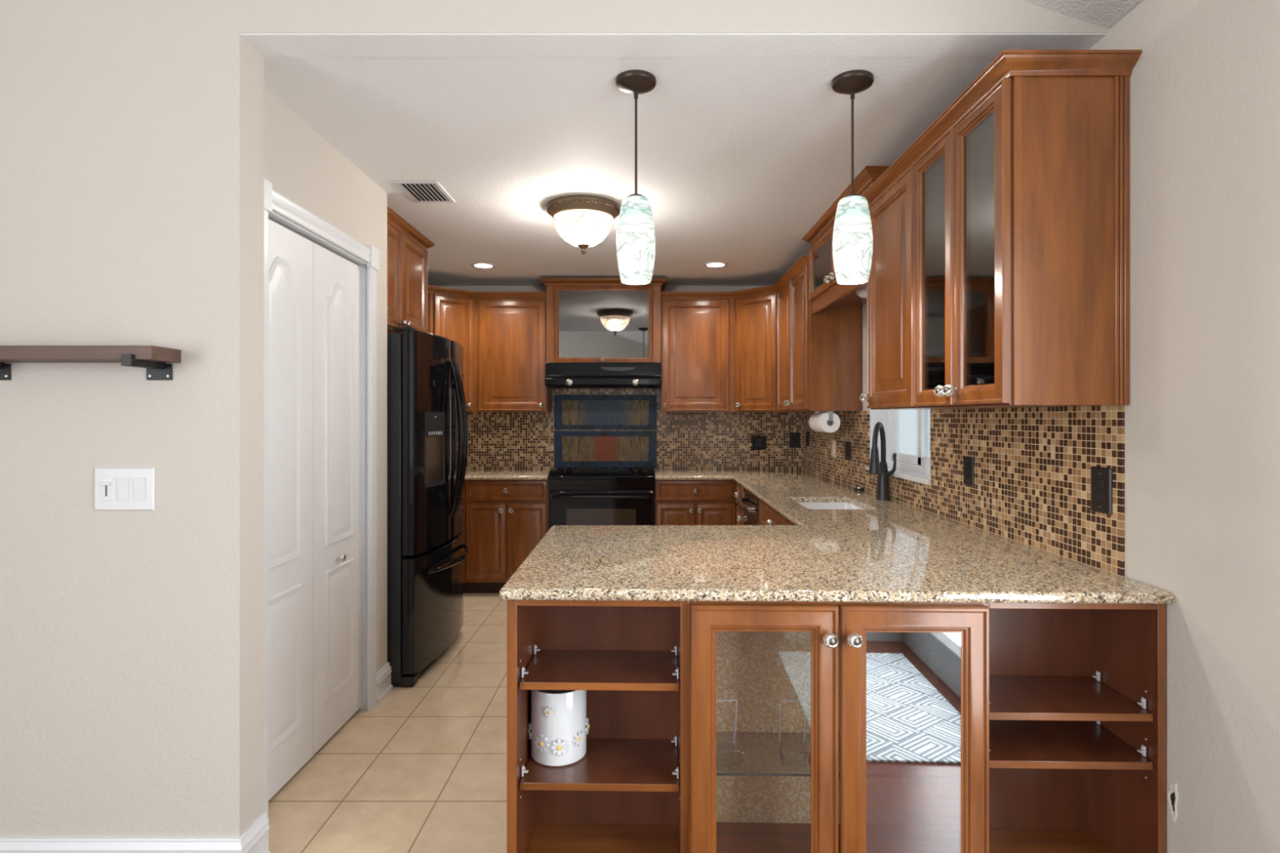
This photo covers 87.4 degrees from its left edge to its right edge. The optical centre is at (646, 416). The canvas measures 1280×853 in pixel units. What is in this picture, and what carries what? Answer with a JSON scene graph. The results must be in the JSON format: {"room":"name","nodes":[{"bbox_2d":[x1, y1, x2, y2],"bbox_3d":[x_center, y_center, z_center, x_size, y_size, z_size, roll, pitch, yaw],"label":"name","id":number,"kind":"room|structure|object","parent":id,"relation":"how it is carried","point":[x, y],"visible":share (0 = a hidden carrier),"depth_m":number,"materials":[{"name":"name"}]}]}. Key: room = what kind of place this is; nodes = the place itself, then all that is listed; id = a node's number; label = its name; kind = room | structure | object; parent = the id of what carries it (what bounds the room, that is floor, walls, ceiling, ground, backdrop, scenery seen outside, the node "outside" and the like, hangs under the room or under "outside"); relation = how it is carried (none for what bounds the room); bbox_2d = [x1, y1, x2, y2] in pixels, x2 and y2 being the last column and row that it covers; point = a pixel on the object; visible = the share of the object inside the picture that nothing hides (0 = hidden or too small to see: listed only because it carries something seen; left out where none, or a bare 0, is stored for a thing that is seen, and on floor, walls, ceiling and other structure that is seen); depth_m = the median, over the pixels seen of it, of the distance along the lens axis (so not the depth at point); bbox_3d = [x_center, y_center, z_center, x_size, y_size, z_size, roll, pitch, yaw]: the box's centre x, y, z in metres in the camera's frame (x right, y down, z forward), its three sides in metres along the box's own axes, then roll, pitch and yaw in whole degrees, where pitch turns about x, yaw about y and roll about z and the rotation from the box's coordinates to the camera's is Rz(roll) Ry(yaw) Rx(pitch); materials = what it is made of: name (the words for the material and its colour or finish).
{"room":"kitchen","nodes":[
{"label":"kitchen","id":0,"kind":"room"},
{"bbox_2d":[263,87,386,672],"bbox_3d":[-1.623,0.123,2.676,0.685,2.454,1.258,0,0,0],"label":"wall","id":1,"kind":"structure","parent":0,"point":[300,165],"depth_m":2.89,"materials":[{"name":"beige paint"}]},
{"bbox_2d":[268,218,362,800],"bbox_3d":[-1.304,0.323,2.627,0.071,2.015,0.910,0,0,0],"label":"door","id":2,"kind":"structure","parent":1,"relation":"in","point":[315,294],"depth_m":2.60,"materials":[{"name":"white paint"}]},
{"bbox_2d":[263,177,379,818],"bbox_3d":[-1.328,0.282,2.651,0.144,2.135,0.993,0,0,0],"label":"trim","id":3,"kind":"structure","parent":1,"relation":"attached to","point":[274,201],"depth_m":3.03,"materials":[{"name":"white paint"}]},
{"bbox_2d":[376,662,392,703],"bbox_3d":[-1.320,1.282,3.235,0.120,0.135,0.180,0,0,0],"label":"baseboard","id":4,"kind":"structure","parent":1,"relation":"attached to","point":[384,686],"depth_m":3.23,"materials":[{"name":"white paint"}]},
{"bbox_2d":[386,205,435,333],"bbox_3d":[-1.646,-0.792,3.805,0.608,0.624,0.961,0,0,0],"label":"upper cabinet","id":5,"kind":"object","parent":1,"relation":"attached to","point":[406,246],"visible":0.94,"depth_m":3.83,"materials":[{"name":"brown wood"}]},
{"bbox_2d":[268,582,506,852],"bbox_3d":[-0.350,1.375,3.893,3.700,0.050,3.815,0,0,0],"label":"floor","id":6,"kind":"structure","parent":0,"point":[424,770],"depth_m":2.57,"materials":[{"name":"beige tile"}]},
{"bbox_2d":[386,327,469,686],"bbox_3d":[-1.464,0.450,3.772,0.892,1.800,0.895,0,0,0],"label":"refrigerator","id":7,"kind":"object","parent":6,"relation":"on","point":[427,421],"visible":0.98,"depth_m":3.40,"materials":[{"name":"black metal"}]},
{"bbox_2d":[462,479,549,592],"bbox_3d":[-1.062,0.911,5.318,0.655,0.878,0.653,0,0,0],"label":"base cabinet","id":8,"kind":"object","parent":6,"relation":"on","point":[504,520],"visible":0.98,"depth_m":5.04,"materials":[{"name":"brown wood"}]},
{"bbox_2d":[547,466,654,528],"bbox_3d":[-0.337,0.846,5.271,0.792,0.929,0.709,0,0,0],"label":"range","id":9,"kind":"object","parent":6,"relation":"on","point":[577,496],"visible":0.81,"depth_m":4.98,"materials":[{"name":"black metal"}]},
{"bbox_2d":[561,468,653,469],"bbox_3d":[-0.337,0.439,5.350,0.792,0.013,0.550,0,0,0],"label":"cooktop","id":10,"kind":"object","parent":9,"relation":"in","point":[562,468],"depth_m":5.54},
{"bbox_2d":[653,474,736,524],"bbox_3d":[0.371,0.911,5.318,0.618,0.878,0.653,0,0,0],"label":"base cabinet","id":11,"kind":"object","parent":6,"relation":"on","point":[676,502],"visible":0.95,"depth_m":5.04,"materials":[{"name":"brown wood"}]},
{"bbox_2d":[733,482,743,524],"bbox_3d":[0.966,0.911,4.753,0.688,0.878,0.355,0,0,0],"label":"base cabinet","id":12,"kind":"object","parent":6,"relation":"on","point":[739,494],"visible":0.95,"depth_m":4.75,"materials":[{"name":"brown wood"}]},
{"bbox_2d":[737,487,759,524],"bbox_3d":[0.935,0.906,4.253,0.673,0.848,0.608,0,0,0],"label":"dishwasher","id":13,"kind":"object","parent":6,"relation":"on","point":[750,504],"visible":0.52,"depth_m":4.21,"materials":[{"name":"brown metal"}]},
{"bbox_2d":[759,498,794,524],"bbox_3d":[0.966,0.911,3.465,0.688,0.878,0.930,0,0,0],"label":"base cabinet","id":14,"kind":"object","parent":6,"relation":"on","point":[767,515],"visible":0.16,"depth_m":3.60,"materials":[{"name":"brown wood"}]},
{"bbox_2d":[499,469,1174,604],"bbox_3d":[0.467,0.457,3.662,1.710,0.030,3.976,0,0,0],"label":"countertop","id":15,"kind":"structure","parent":14,"relation":"on","point":[884,551],"depth_m":2.07,"materials":[{"name":"stone"}]},
{"bbox_2d":[796,502,863,509],"bbox_3d":[0.944,0.566,3.440,0.397,0.188,0.560,0,0,0],"label":"sink","id":16,"kind":"object","parent":15,"relation":"in","point":[811,505],"visible":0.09,"depth_m":3.69,"materials":[{"name":"white ceramic"}]},
{"bbox_2d":[853,486,864,490],"bbox_3d":[1.275,0.429,4.010,0.060,0.024,0.060,0,0,0],"label":"switch","id":17,"kind":"object","parent":15,"relation":"on","point":[857,488],"visible":1,"depth_m":3.99,"materials":[{"name":"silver metal"}]},
{"bbox_2d":[868,422,896,500],"bbox_3d":[1.240,0.234,3.501,0.110,0.414,0.215,0,0,32],"label":"faucet","id":18,"kind":"object","parent":15,"relation":"on","point":[881,468],"visible":1,"depth_m":3.54,"materials":[{"name":"black metal"}]},
{"bbox_3d":[-1.646,0.911,4.658,0.628,0.878,0.775,0,0,0],"label":"base cabinet","id":19,"kind":"object","parent":6,"relation":"on","visible":0},
{"bbox_2d":[464,469,550,479],"bbox_3d":[-1.349,0.457,4.960,1.226,0.030,1.380,0,0,0],"label":"countertop","id":20,"kind":"structure","parent":19,"relation":"on","point":[470,474],"depth_m":5.10,"materials":[{"name":"stone"}]},
{"bbox_2d":[0,0,1107,836],"bbox_3d":[-1.083,-0.692,1.986,4.835,4.085,0.123,0,0,0],"label":"wall","id":21,"kind":"structure","parent":0,"point":[131,131],"depth_m":1.92,"materials":[{"name":"beige paint"}]},
{"bbox_2d":[0,345,181,380],"bbox_3d":[-1.767,-0.149,1.861,0.860,0.088,0.126,0,0,0],"label":"wall shelf","id":22,"kind":"object","parent":21,"relation":"attached to","point":[153,358],"visible":1,"depth_m":1.81,"materials":[{"name":"brown wood"}]},
{"bbox_2d":[94,466,155,511],"bbox_3d":[-1.498,0.207,1.916,0.172,0.124,0.016,0,0,0],"label":"light switch","id":23,"kind":"object","parent":21,"relation":"attached to","point":[116,488],"visible":1,"depth_m":1.92,"materials":[{"name":"white plastic"}]},
{"bbox_2d":[0,811,270,852],"bbox_3d":[-2.325,1.279,1.976,2.350,0.142,0.143,0,0,0],"label":"baseboard","id":24,"kind":"structure","parent":21,"relation":"attached to","point":[255,839],"depth_m":1.91,"materials":[{"name":"white paint"}]},
{"bbox_2d":[441,286,802,505],"bbox_3d":[-0.253,0.123,5.723,3.425,2.454,0.153,0,0,0],"label":"wall","id":25,"kind":"structure","parent":0,"point":[495,440],"depth_m":5.65,"materials":[{"name":"brown tile"}]},
{"bbox_2d":[427,284,474,412],"bbox_3d":[-1.649,-0.511,5.332,0.612,0.949,0.626,0,0,0],"label":"upper cabinet","id":26,"kind":"object","parent":25,"relation":"attached to","point":[450,310],"visible":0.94,"depth_m":5.21,"materials":[{"name":"brown wood"}]},
{"bbox_2d":[473,291,552,412],"bbox_3d":[-1.083,-0.511,5.457,0.585,0.949,0.380,0,0,0],"label":"upper cabinet","id":27,"kind":"object","parent":25,"relation":"attached to","point":[509,327],"visible":0.99,"depth_m":5.31,"materials":[{"name":"brown wood"}]},
{"bbox_2d":[544,362,660,388],"bbox_3d":[-0.338,-0.328,5.401,0.895,0.186,0.479,0,0,0],"label":"range hood","id":28,"kind":"object","parent":25,"relation":"attached to","point":[557,375],"visible":1,"depth_m":5.20,"materials":[{"name":"black metal"}]},
{"bbox_2d":[565,378,573,386],"bbox_3d":[-0.595,-0.265,5.165,0.052,0.051,0.009,0,0,0],"label":"knob","id":29,"kind":"object","parent":28,"relation":"attached to","point":[569,382],"depth_m":5.16,"materials":[{"name":"silver metal"}]},
{"bbox_2d":[631,378,638,386],"bbox_3d":[-0.085,-0.265,5.165,0.052,0.051,0.009,0,0,0],"label":"knob","id":30,"kind":"object","parent":28,"relation":"attached to","point":[634,381],"depth_m":5.16,"materials":[{"name":"silver metal"}]},
{"bbox_2d":[539,278,666,364],"bbox_3d":[-0.338,-0.753,5.433,0.997,0.662,0.424,0,0,0],"label":"upper cabinet","id":31,"kind":"object","parent":25,"relation":"attached to","point":[588,320],"visible":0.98,"depth_m":5.27,"materials":[{"name":"brown wood"}]},
{"bbox_2d":[554,395,656,429],"bbox_3d":[-0.345,-0.038,5.639,0.864,0.293,0.016,0,0,0],"label":"art panel","id":32,"kind":"object","parent":25,"relation":"attached to","point":[571,411],"visible":1,"depth_m":5.63,"materials":[{"name":"glass"}]},
{"bbox_2d":[554,431,656,467],"bbox_3d":[-0.345,0.274,5.639,0.864,0.311,0.016,0,0,0],"label":"art panel","id":33,"kind":"object","parent":25,"relation":"attached to","point":[572,449],"visible":1,"depth_m":5.63,"materials":[{"name":"glass"}]},
{"bbox_2d":[660,291,734,412],"bbox_3d":[0.407,-0.511,5.457,0.585,0.949,0.380,0,0,0],"label":"upper cabinet","id":34,"kind":"object","parent":25,"relation":"attached to","point":[697,366],"visible":1,"depth_m":5.31,"materials":[{"name":"brown wood"}]},
{"bbox_2d":[733,284,779,412],"bbox_3d":[0.993,-0.511,5.320,0.650,0.949,0.654,0,0,0],"label":"upper cabinet","id":35,"kind":"object","parent":25,"relation":"attached to","point":[755,308],"visible":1,"depth_m":5.15,"materials":[{"name":"brown wood"}]},
{"bbox_2d":[751,435,766,450],"bbox_3d":[0.950,0.221,5.639,0.134,0.133,0.013,0,0,0],"label":"outlet box","id":36,"kind":"object","parent":25,"relation":"attached to","point":[758,442],"visible":1,"depth_m":5.64,"materials":[{"name":"black plastic"}]},
{"bbox_2d":[755,437,762,448],"bbox_3d":[0.950,0.220,5.638,0.060,0.084,0.011,0,0,0],"label":"receptacle","id":37,"kind":"object","parent":36,"relation":"attached to","point":[758,440],"depth_m":5.63,"materials":[{"name":"black plastic"}]},
{"bbox_2d":[789,432,799,448],"bbox_3d":[1.252,0.198,5.642,0.086,0.130,0.010,0,0,0],"label":"wall outlet","id":38,"kind":"object","parent":25,"relation":"attached to","point":[794,437],"visible":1,"depth_m":5.64,"materials":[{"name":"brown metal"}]},
{"bbox_2d":[240,33,1106,286],"bbox_3d":[-0.350,-1.152,3.864,3.700,0.104,3.873,0,0,0],"label":"ceiling","id":39,"kind":"structure","parent":0,"point":[744,140],"depth_m":2.54,"materials":[{"name":"white paint"}]},
{"bbox_2d":[392,181,455,203],"bbox_3d":[-1.085,-1.099,3.288,0.210,0.009,0.306,0,0,0],"label":"ceiling vent","id":40,"kind":"object","parent":39,"relation":"in","point":[420,192],"visible":1,"depth_m":3.27,"materials":[{"name":"white metal"}]},
{"bbox_2d":[470,262,496,268],"bbox_3d":[-1.190,-1.101,4.890,0.186,0.006,0.186,0,0,0],"label":"recessed light","id":41,"kind":"object","parent":39,"relation":"in","point":[479,265],"visible":1,"depth_m":4.87,"materials":[{"name":"white plastic"}]},
{"bbox_2d":[546,195,620,254],"bbox_3d":[-0.330,-0.978,3.515,0.384,0.252,0.384,0,0,0],"label":"ceiling light","id":42,"kind":"object","parent":39,"relation":"attached to","point":[583,221],"visible":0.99,"depth_m":3.40,"materials":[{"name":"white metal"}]},
{"bbox_2d":[615,69,656,284],"bbox_3d":[-0.034,-0.773,2.195,0.134,0.662,0.134,0,0,0],"label":"pendant light","id":43,"kind":"object","parent":39,"relation":"hanging from","point":[636,237],"visible":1,"depth_m":2.15,"materials":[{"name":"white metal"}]},
{"bbox_2d":[626,193,645,197],"bbox_3d":[-0.034,-0.693,2.195,0.068,0.065,0.068,0,0,0],"label":"socket","id":44,"kind":"object","parent":43,"relation":"attached to","point":[635,195],"depth_m":2.16,"materials":[{"name":"metal"}]},
{"bbox_2d":[702,262,728,267],"bbox_3d":[0.503,-1.101,4.860,0.186,0.006,0.186,0,0,0],"label":"recessed light","id":45,"kind":"object","parent":39,"relation":"in","point":[710,264],"visible":1,"depth_m":4.84,"materials":[{"name":"white plastic"}]},
{"bbox_2d":[831,69,874,284],"bbox_3d":[0.676,-0.773,2.195,0.134,0.662,0.134,0,0,0],"label":"pendant light","id":46,"kind":"object","parent":39,"relation":"hanging from","point":[852,235],"visible":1,"depth_m":2.15,"materials":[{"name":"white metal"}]},
{"bbox_2d":[842,193,862,198],"bbox_3d":[0.676,-0.693,2.195,0.068,0.065,0.068,0,0,0],"label":"socket","id":47,"kind":"object","parent":46,"relation":"attached to","point":[853,195],"depth_m":2.16,"materials":[{"name":"metal"}]},
{"bbox_2d":[802,0,1279,852],"bbox_3d":[1.389,0.120,3.402,0.142,2.460,4.505,0,0,0],"label":"wall","id":48,"kind":"structure","parent":0,"point":[1202,413],"depth_m":1.63,"materials":[{"name":"beige paint"}]},
{"bbox_2d":[806,431,809,446],"bbox_3d":[1.313,0.180,5.450,0.010,0.125,0.080,0,0,0],"label":"wall outlet","id":49,"kind":"object","parent":48,"relation":"attached to","point":[807,432],"visible":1,"depth_m":5.43,"materials":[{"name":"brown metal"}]},
{"bbox_2d":[773,255,861,412],"bbox_3d":[1.130,-0.511,4.562,0.376,0.949,0.925,0,0,0],"label":"upper cabinet","id":50,"kind":"object","parent":48,"relation":"attached to","point":[819,355],"visible":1,"depth_m":4.10,"materials":[{"name":"brown wood"}]},
{"bbox_2d":[815,410,834,424],"bbox_3d":[1.110,0.005,4.190,0.040,0.085,0.320,0,0,0],"label":"paper towel holder","id":51,"kind":"object","parent":50,"relation":"attached to","point":[830,412],"visible":0.62,"depth_m":4.03,"materials":[{"name":"silver metal"}]},
{"bbox_2d":[808,412,839,432],"bbox_3d":[1.110,0.035,4.181,0.122,0.122,0.287,0,0,0],"label":"paper towel roll","id":52,"kind":"object","parent":51,"relation":"hanging from","point":[817,421],"visible":0.96,"depth_m":4.04,"materials":[{"name":"white paper"}]},
{"bbox_2d":[831,440,835,457],"bbox_3d":[1.312,0.223,4.700,0.012,0.118,0.082,0,0,0],"label":"light switch","id":53,"kind":"object","parent":48,"relation":"attached to","point":[833,442],"visible":1,"depth_m":4.68,"materials":[{"name":"beige plastic"}]},
{"bbox_2d":[802,165,889,315],"bbox_3d":[1.136,-0.864,3.545,0.367,0.478,1.202,0,0,0],"label":"upper cabinet","id":54,"kind":"object","parent":48,"relation":"attached to","point":[824,291],"visible":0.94,"depth_m":3.73,"materials":[{"name":"brown wood"}]},
{"bbox_2d":[856,288,866,297],"bbox_3d":[1.190,-0.660,3.600,0.120,0.037,0.120,0,0,0],"label":"puck light","id":55,"kind":"object","parent":54,"relation":"attached to","point":[862,293],"visible":0.49,"depth_m":3.57,"materials":[{"name":"white plastic"}]},
{"bbox_2d":[844,441,851,461],"bbox_3d":[1.313,0.223,4.360,0.010,0.122,0.115,0,0,0],"label":"wall outlet","id":56,"kind":"object","parent":48,"relation":"attached to","point":[847,444],"visible":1,"depth_m":4.34,"materials":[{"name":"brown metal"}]},
{"bbox_2d":[870,408,887,463],"bbox_3d":[1.379,-0.173,3.538,0.103,0.933,0.863,0,0,0],"label":"trim","id":57,"kind":"structure","parent":48,"relation":"attached to","point":[876,415],"depth_m":3.97,"materials":[{"name":"white paint"}]},
{"bbox_2d":[866,466,930,484],"bbox_3d":[1.367,0.305,3.545,0.126,0.024,0.875,0,0,0],"label":"window sill","id":58,"kind":"structure","parent":48,"relation":"attached to","point":[916,477],"depth_m":3.38,"materials":[{"name":"white ceramic"}]},
{"bbox_2d":[887,409,930,475],"bbox_3d":[1.455,-0.168,3.538,0.050,0.945,0.863,0,0,0],"label":"window","id":59,"kind":"structure","parent":48,"relation":"in","point":[921,463],"depth_m":3.68,"materials":[{"name":"white plastic"}]},
{"bbox_2d":[859,151,984,409],"bbox_3d":[1.132,-0.506,2.748,0.380,0.949,0.566,0,0,0],"label":"upper cabinet","id":60,"kind":"object","parent":48,"relation":"attached to","point":[889,199],"visible":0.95,"depth_m":2.68,"materials":[{"name":"brown wood"}]},
{"bbox_2d":[963,455,973,486],"bbox_3d":[1.312,0.220,2.730,0.012,0.118,0.080,0,0,0],"label":"light switch","id":61,"kind":"object","parent":48,"relation":"attached to","point":[968,461],"visible":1,"depth_m":2.72,"materials":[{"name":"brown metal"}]},
{"bbox_2d":[905,49,1142,408],"bbox_3d":[1.133,-0.506,2.127,0.383,0.949,0.676,0,0,0],"label":"upper cabinet","id":62,"kind":"object","parent":48,"relation":"attached to","point":[1021,184],"visible":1,"depth_m":1.84,"materials":[{"name":"brown wood"}]},
{"bbox_2d":[1090,466,1112,515],"bbox_3d":[1.313,0.212,1.935,0.010,0.132,0.086,0,0,0],"label":"wall outlet","id":63,"kind":"object","parent":48,"relation":"attached to","point":[1101,478],"visible":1,"depth_m":1.93,"materials":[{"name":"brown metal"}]},
{"bbox_2d":[1095,479,1103,488],"bbox_3d":[1.310,0.194,1.935,0.004,0.026,0.032,0,0,0],"label":"receptacle","id":64,"kind":"object","parent":63,"relation":"attached to","point":[1099,482],"depth_m":1.93,"materials":[{"name":"black plastic"}]},
{"bbox_2d":[1095,491,1103,501],"bbox_3d":[1.310,0.230,1.935,0.004,0.026,0.032,0,0,0],"label":"receptacle","id":65,"kind":"object","parent":63,"relation":"attached to","point":[1099,495],"depth_m":1.93,"materials":[{"name":"black plastic"}]},
{"bbox_2d":[1020,0,1143,30],"bbox_3d":[-0.950,-1.928,-1.026,5.100,1.814,6.147,0,0,0],"label":"ceiling","id":66,"kind":"structure","parent":0,"point":[1104,14],"depth_m":1.88,"materials":[{"name":"white paint"}]},
{"bbox_3d":[-0.950,1.376,-1.057,5.100,0.049,6.085,0,0,0],"label":"floor","id":67,"kind":"structure","parent":0,"visible":0},
{"bbox_2d":[506,600,688,852],"bbox_3d":[-0.124,0.911,1.864,0.470,0.878,0.268,0,0,1],"label":"open shelf unit","id":68,"kind":"object","parent":67,"relation":"on","point":[628,793],"visible":0.82,"depth_m":1.91,"materials":[{"name":"brown wood"}]},
{"bbox_2d":[528,689,589,766],"bbox_3d":[-0.248,0.857,1.899,0.163,0.200,0.166,0,0,-41],"label":"canister","id":69,"kind":"object","parent":68,"relation":"on","point":[558,726],"visible":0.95,"depth_m":1.84,"materials":[{"name":"ceramic"}]},
{"bbox_2d":[688,600,989,852],"bbox_3d":[0.491,0.911,1.820,0.762,0.878,0.330,0,0,1],"label":"display cabinet","id":70,"kind":"object","parent":67,"relation":"on","point":[896,695],"visible":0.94,"depth_m":1.70,"materials":[{"name":"brown wood"}]},
{"bbox_2d":[715,698,743,764],"bbox_3d":[0.218,0.858,1.851,0.078,0.148,0.112,0,0,-4],"label":"easel","id":71,"kind":"object","parent":70,"relation":"on","point":[721,747],"visible":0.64,"depth_m":1.86,"materials":[{"name":"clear plastic"}]},
{"bbox_2d":[777,697,810,764],"bbox_3d":[0.408,0.858,1.851,0.078,0.148,0.112,0,0,6],"label":"easel","id":72,"kind":"object","parent":70,"relation":"on","point":[792,747],"visible":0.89,"depth_m":1.86,"materials":[{"name":"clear plastic"}]},
{"bbox_2d":[986,603,1165,852],"bbox_3d":[1.097,0.911,1.838,0.450,0.878,0.268,0,0,1],"label":"open shelf unit","id":73,"kind":"object","parent":67,"relation":"on","point":[1077,691],"visible":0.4,"depth_m":1.86,"materials":[{"name":"brown wood"}]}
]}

